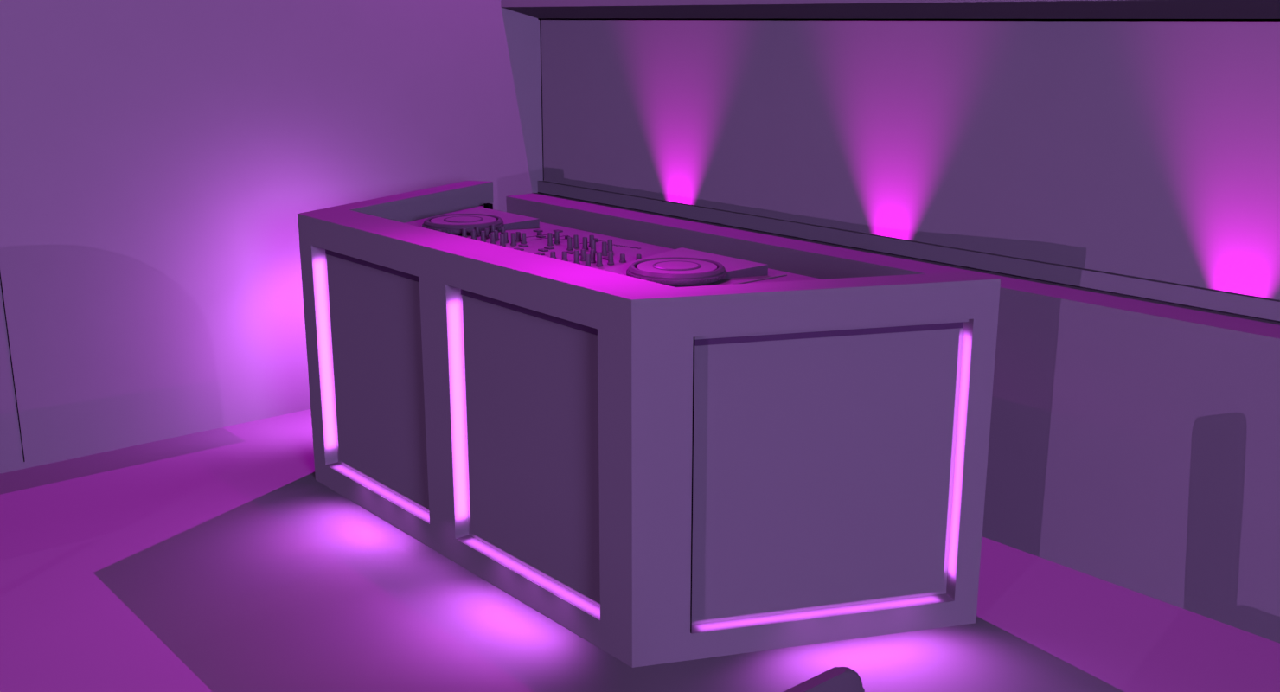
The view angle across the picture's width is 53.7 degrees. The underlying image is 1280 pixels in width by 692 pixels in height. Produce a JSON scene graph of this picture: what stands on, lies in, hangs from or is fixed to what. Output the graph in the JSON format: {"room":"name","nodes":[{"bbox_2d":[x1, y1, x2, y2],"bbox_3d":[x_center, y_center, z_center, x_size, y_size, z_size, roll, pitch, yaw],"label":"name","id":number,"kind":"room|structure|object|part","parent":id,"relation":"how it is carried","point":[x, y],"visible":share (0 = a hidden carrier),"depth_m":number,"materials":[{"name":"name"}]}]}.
{"room":"entertainment venue","nodes":[
{"label":"entertainment venue","id":0,"kind":"room"},
{"bbox_2d":[0,0,543,473],"bbox_3d":[-3.130,-0.938,4.562,6.940,3.200,0.120,-12,19,-39],"label":"wall","id":1,"kind":"structure","parent":0,"point":[160,160],"depth_m":5.60,"materials":[{"name":"white paint"}]},
{"bbox_2d":[0,273,25,461],"bbox_3d":[-2.590,-0.273,5.124,0.004,1.570,0.002,-12,19,-39],"label":"trim","id":2,"kind":"structure","parent":1,"relation":"attached to","point":[0,273],"depth_m":5.22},
{"bbox_2d":[539,19,543,180],"bbox_3d":[-0.517,-1.291,6.667,0.004,0.836,0.003,-12,19,-39],"label":"trim","id":3,"kind":"structure","parent":1,"relation":"attached to","point":[540,20],"depth_m":6.66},
{"bbox_2d":[501,0,1279,19],"bbox_3d":[1.695,-1.019,3.838,0.243,0.058,7.145,-12,19,-39],"label":"trim","id":4,"kind":"structure","parent":1,"relation":"attached to","point":[1127,9],"depth_m":4.51,"materials":[{"name":"paint"}]},
{"bbox_2d":[537,18,1279,21],"bbox_3d":[1.782,-1.009,3.917,0.014,0.008,7.145,-12,19,-39],"label":"trim","id":5,"kind":"structure","parent":1,"relation":"attached to","point":[767,19],"depth_m":4.79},
{"bbox_2d":[0,409,1279,691],"bbox_3d":[-0.922,1.655,1.138,9.200,0.100,9.100,-12,19,-39],"label":"floor","id":6,"kind":"structure","parent":0,"point":[218,560],"depth_m":4.01,"materials":[{"name":"grey concrete"}]},
{"bbox_2d":[297,180,1000,667],"bbox_3d":[-0.233,0.124,4.651,1.136,1.100,2.955,-12,19,-39],"label":"booth","id":7,"kind":"object","parent":6,"relation":"on","point":[660,473],"visible":0.91,"depth_m":3.81,"materials":[{"name":"white laminate"}]},
{"bbox_3d":[-0.957,0.146,4.740,0.023,0.886,0.866,-12,19,-39],"label":"recessed panel","id":8,"kind":"part","parent":7,"relation":"part of","materials":[{"name":"grey paint"}]},
{"bbox_3d":[-0.656,0.256,4.340,0.058,1.000,2.031,-12,19,-39],"label":"frame","id":9,"kind":"part","parent":7,"relation":"part of","materials":[{"name":"white laminate"}]},
{"bbox_2d":[483,203,492,209],"bbox_3d":[-0.683,-0.622,5.697,0.025,0.038,0.040,-12,19,-39],"label":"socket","id":10,"kind":"object","parent":7,"relation":"attached to","point":[489,206],"depth_m":5.68,"materials":[{"name":"black plastic"}]},
{"bbox_3d":[-0.328,0.333,4.019,0.023,0.886,0.865,-12,19,-39],"label":"recessed panel","id":11,"kind":"part","parent":7,"relation":"part of","materials":[{"name":"grey paint"}]},
{"bbox_2d":[408,207,787,287],"bbox_3d":[-0.275,-0.389,4.727,0.527,0.055,1.760,-12,19,-39],"label":"controller","id":12,"kind":"object","parent":7,"relation":"on","point":[679,267],"visible":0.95,"depth_m":4.60,"materials":[{"name":"grey plastic"}]},
{"bbox_3d":[-0.717,-0.504,5.144,0.266,0.020,0.266,-12,19,-39],"label":"platter","id":13,"kind":"part","parent":12,"relation":"part of","materials":[{"name":"grey plastic"}]},
{"bbox_3d":[-0.688,-0.442,4.953,0.025,0.035,0.025,-12,19,-39],"label":"knob","id":14,"kind":"part","parent":12,"relation":"part of","materials":[{"name":"grey plastic"}]},
{"bbox_3d":[-0.644,-0.431,4.903,0.025,0.039,0.025,-12,19,-39],"label":"knob","id":15,"kind":"part","parent":12,"relation":"part of","materials":[{"name":"grey plastic"}]},
{"bbox_3d":[-0.640,-0.452,4.988,0.025,0.037,0.025,-12,19,-39],"label":"knob","id":16,"kind":"part","parent":12,"relation":"part of","materials":[{"name":"grey plastic"}]},
{"bbox_3d":[-0.602,-0.420,4.853,0.025,0.043,0.025,-12,19,-39],"label":"knob","id":17,"kind":"part","parent":12,"relation":"part of","materials":[{"name":"grey plastic"}]},
{"bbox_3d":[-0.598,-0.439,4.940,0.025,0.037,0.025,-12,19,-39],"label":"knob","id":18,"kind":"part","parent":12,"relation":"part of","materials":[{"name":"grey plastic"}]},
{"bbox_3d":[-0.581,-0.459,5.010,0.025,0.041,0.025,-12,19,-39],"label":"knob","id":19,"kind":"part","parent":12,"relation":"part of","materials":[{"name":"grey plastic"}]},
{"bbox_3d":[-0.559,-0.408,4.803,0.025,0.046,0.025,-12,19,-39],"label":"knob","id":20,"kind":"part","parent":12,"relation":"part of","materials":[{"name":"grey plastic"}]},
{"bbox_3d":[-0.556,-0.428,4.891,0.025,0.039,0.025,-12,19,-39],"label":"knob","id":21,"kind":"part","parent":12,"relation":"part of","materials":[{"name":"grey plastic"}]},
{"bbox_3d":[-0.517,-0.398,4.756,0.025,0.049,0.025,-12,19,-39],"label":"knob","id":22,"kind":"part","parent":12,"relation":"part of","materials":[{"name":"grey plastic"}]},
{"bbox_3d":[-0.536,-0.446,4.958,0.025,0.041,0.025,-12,19,-39],"label":"knob","id":23,"kind":"part","parent":12,"relation":"part of","materials":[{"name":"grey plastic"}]},
{"bbox_3d":[-0.514,-0.416,4.843,0.025,0.041,0.025,-12,19,-39],"label":"knob","id":24,"kind":"part","parent":12,"relation":"part of","materials":[{"name":"grey plastic"}]},
{"bbox_3d":[-0.479,-0.405,4.787,0.025,0.047,0.025,-12,19,-39],"label":"knob","id":25,"kind":"part","parent":12,"relation":"part of","materials":[{"name":"grey plastic"}]},
{"bbox_3d":[-0.469,-0.422,4.874,0.025,0.037,0.025,-12,19,-39],"label":"knob","id":26,"kind":"part","parent":12,"relation":"part of","materials":[{"name":"grey plastic"}]},
{"bbox_3d":[-0.592,-0.485,5.119,0.368,0.037,0.123,-12,19,-39],"label":"trim","id":27,"kind":"part","parent":12,"relation":"part of","materials":[{"name":"grey plastic"}]},
{"bbox_3d":[-0.443,-0.410,4.821,0.025,0.041,0.025,-12,19,-39],"label":"knob","id":28,"kind":"part","parent":12,"relation":"part of","materials":[{"name":"grey plastic"}]},
{"bbox_3d":[-0.340,-0.403,4.777,0.025,0.049,0.025,-12,19,-39],"label":"knob","id":29,"kind":"part","parent":12,"relation":"part of","materials":[{"name":"grey plastic"}]},
{"bbox_3d":[-0.311,-0.324,4.517,0.025,0.027,0.025,-12,19,-39],"label":"knob","id":30,"kind":"part","parent":12,"relation":"part of","materials":[{"name":"grey plastic"}]},
{"bbox_3d":[-0.317,-0.415,4.826,0.025,0.047,0.025,-12,19,-39],"label":"knob","id":31,"kind":"part","parent":12,"relation":"part of","materials":[{"name":"grey plastic"}]},
{"bbox_3d":[-0.267,-0.317,4.467,0.025,0.037,0.025,-12,19,-39],"label":"knob","id":32,"kind":"part","parent":12,"relation":"part of","materials":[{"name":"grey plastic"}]},
{"bbox_3d":[-0.260,-0.379,4.684,0.025,0.049,0.025,-12,19,-39],"label":"knob","id":33,"kind":"part","parent":12,"relation":"part of","materials":[{"name":"grey plastic"}]},
{"bbox_3d":[-0.239,-0.393,4.737,0.025,0.049,0.025,-12,19,-39],"label":"knob","id":34,"kind":"part","parent":12,"relation":"part of","materials":[{"name":"grey plastic"}]},
{"bbox_3d":[-0.221,-0.309,4.410,0.025,0.051,0.025,-12,19,-39],"label":"knob","id":35,"kind":"part","parent":12,"relation":"part of","materials":[{"name":"grey plastic"}]},
{"bbox_3d":[-0.201,-0.323,4.484,0.025,0.041,0.025,-12,19,-39],"label":"knob","id":36,"kind":"part","parent":12,"relation":"part of","materials":[{"name":"grey plastic"}]},
{"bbox_3d":[-0.204,-0.381,4.697,0.025,0.047,0.025,-12,19,-39],"label":"knob","id":37,"kind":"part","parent":12,"relation":"part of","materials":[{"name":"grey plastic"}]},
{"bbox_3d":[-0.179,-0.294,4.357,0.025,0.049,0.025,-12,19,-39],"label":"knob","id":38,"kind":"part","parent":12,"relation":"part of","materials":[{"name":"grey plastic"}]},
{"bbox_3d":[-0.181,-0.395,4.753,0.025,0.045,0.025,-12,19,-39],"label":"knob","id":39,"kind":"part","parent":12,"relation":"part of","materials":[{"name":"grey plastic"}]},
{"bbox_3d":[-0.166,-0.315,4.443,0.025,0.047,0.025,-12,19,-39],"label":"knob","id":40,"kind":"part","parent":12,"relation":"part of","materials":[{"name":"grey plastic"}]},
{"bbox_3d":[-0.171,-0.365,4.628,0.025,0.049,0.025,-12,19,-39],"label":"knob","id":41,"kind":"part","parent":12,"relation":"part of","materials":[{"name":"grey plastic"}]},
{"bbox_3d":[-0.141,-0.301,4.383,0.025,0.049,0.025,-12,19,-39],"label":"knob","id":42,"kind":"part","parent":12,"relation":"part of","materials":[{"name":"grey plastic"}]},
{"bbox_3d":[-0.129,-0.353,4.580,0.025,0.051,0.025,-12,19,-39],"label":"knob","id":43,"kind":"part","parent":12,"relation":"part of","materials":[{"name":"grey plastic"}]},
{"bbox_3d":[-0.110,-0.366,4.634,0.025,0.049,0.025,-12,19,-39],"label":"knob","id":44,"kind":"part","parent":12,"relation":"part of","materials":[{"name":"grey plastic"}]},
{"bbox_3d":[-0.102,-0.306,4.412,0.025,0.045,0.025,-12,19,-39],"label":"knob","id":45,"kind":"part","parent":12,"relation":"part of","materials":[{"name":"grey plastic"}]},
{"bbox_3d":[-0.061,-0.310,4.454,0.025,0.031,0.025,-12,19,-39],"label":"knob","id":46,"kind":"part","parent":12,"relation":"part of","materials":[{"name":"grey plastic"}]},
{"bbox_3d":[-0.004,-0.312,4.470,0.025,0.027,0.025,-12,19,-39],"label":"knob","id":47,"kind":"part","parent":12,"relation":"part of","materials":[{"name":"grey plastic"}]},
{"bbox_3d":[0.122,-0.254,4.182,0.266,0.020,0.266,-12,19,-39],"label":"platter","id":48,"kind":"part","parent":12,"relation":"part of","materials":[{"name":"grey plastic"}]},
{"bbox_3d":[0.246,-0.235,4.157,0.368,0.037,0.123,-12,19,-39],"label":"trim","id":49,"kind":"part","parent":12,"relation":"part of","materials":[{"name":"grey plastic"}]},
{"bbox_3d":[0.508,0.413,3.734,1.112,1.000,0.058,-4,15,-14],"label":"frame","id":50,"kind":"part","parent":7,"relation":"part of","materials":[{"name":"white laminate"}]},
{"bbox_3d":[0.546,0.402,3.782,0.915,0.889,0.023,-4,15,-14],"label":"recessed panel","id":51,"kind":"part","parent":7,"relation":"part of","materials":[{"name":"grey paint"}]},
{"bbox_2d":[783,666,864,691],"bbox_3d":[0.321,1.001,1.714,0.500,0.876,0.555,-12,19,-39],"label":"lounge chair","id":52,"kind":"object","parent":6,"relation":"on","point":[836,679],"visible":1,"depth_m":1.91,"materials":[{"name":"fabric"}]},
{"bbox_2d":[500,0,1125,6],"bbox_3d":[1.695,-1.653,3.674,0.243,1.369,7.145,-12,19,-39],"label":"ceiling","id":53,"kind":"structure","parent":0,"point":[503,3],"depth_m":5.32,"materials":[{"name":"white paint"}]},
{"bbox_2d":[505,192,1279,643],"bbox_3d":[1.680,0.334,4.176,0.203,0.931,7.145,-12,19,-39],"label":"wall","id":54,"kind":"structure","parent":0,"point":[1134,444],"depth_m":4.14,"materials":[{"name":"white paint"}]},
{"bbox_2d":[537,180,1279,320],"bbox_3d":[1.761,-0.167,4.117,0.010,0.059,7.145,-12,19,-39],"label":"ledge","id":55,"kind":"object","parent":54,"relation":"attached to","point":[1267,309],"depth_m":4.76,"materials":[{"name":"white paint"}]},
{"bbox_2d":[537,192,1279,322],"bbox_3d":[1.760,-0.121,4.128,0.008,0.036,7.145,-12,19,-39],"label":"trim","id":56,"kind":"structure","parent":54,"relation":"attached to","point":[538,192],"depth_m":4.77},
{"bbox_2d":[540,19,1279,300],"bbox_3d":[1.826,-0.795,4.011,0.100,3.200,7.145,-12,19,-39],"label":"wall niche","id":57,"kind":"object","parent":54,"relation":"in","point":[1150,150],"visible":0.5,"depth_m":4.72,"materials":[{"name":"white paint"}]},
{"bbox_2d":[541,180,1279,300],"bbox_3d":[1.774,-0.103,4.145,0.024,0.194,7.145,-12,19,-39],"label":"trim","id":58,"kind":"structure","parent":54,"relation":"attached to","point":[541,181],"depth_m":4.78,"materials":[{"name":"white paint"}]}
]}

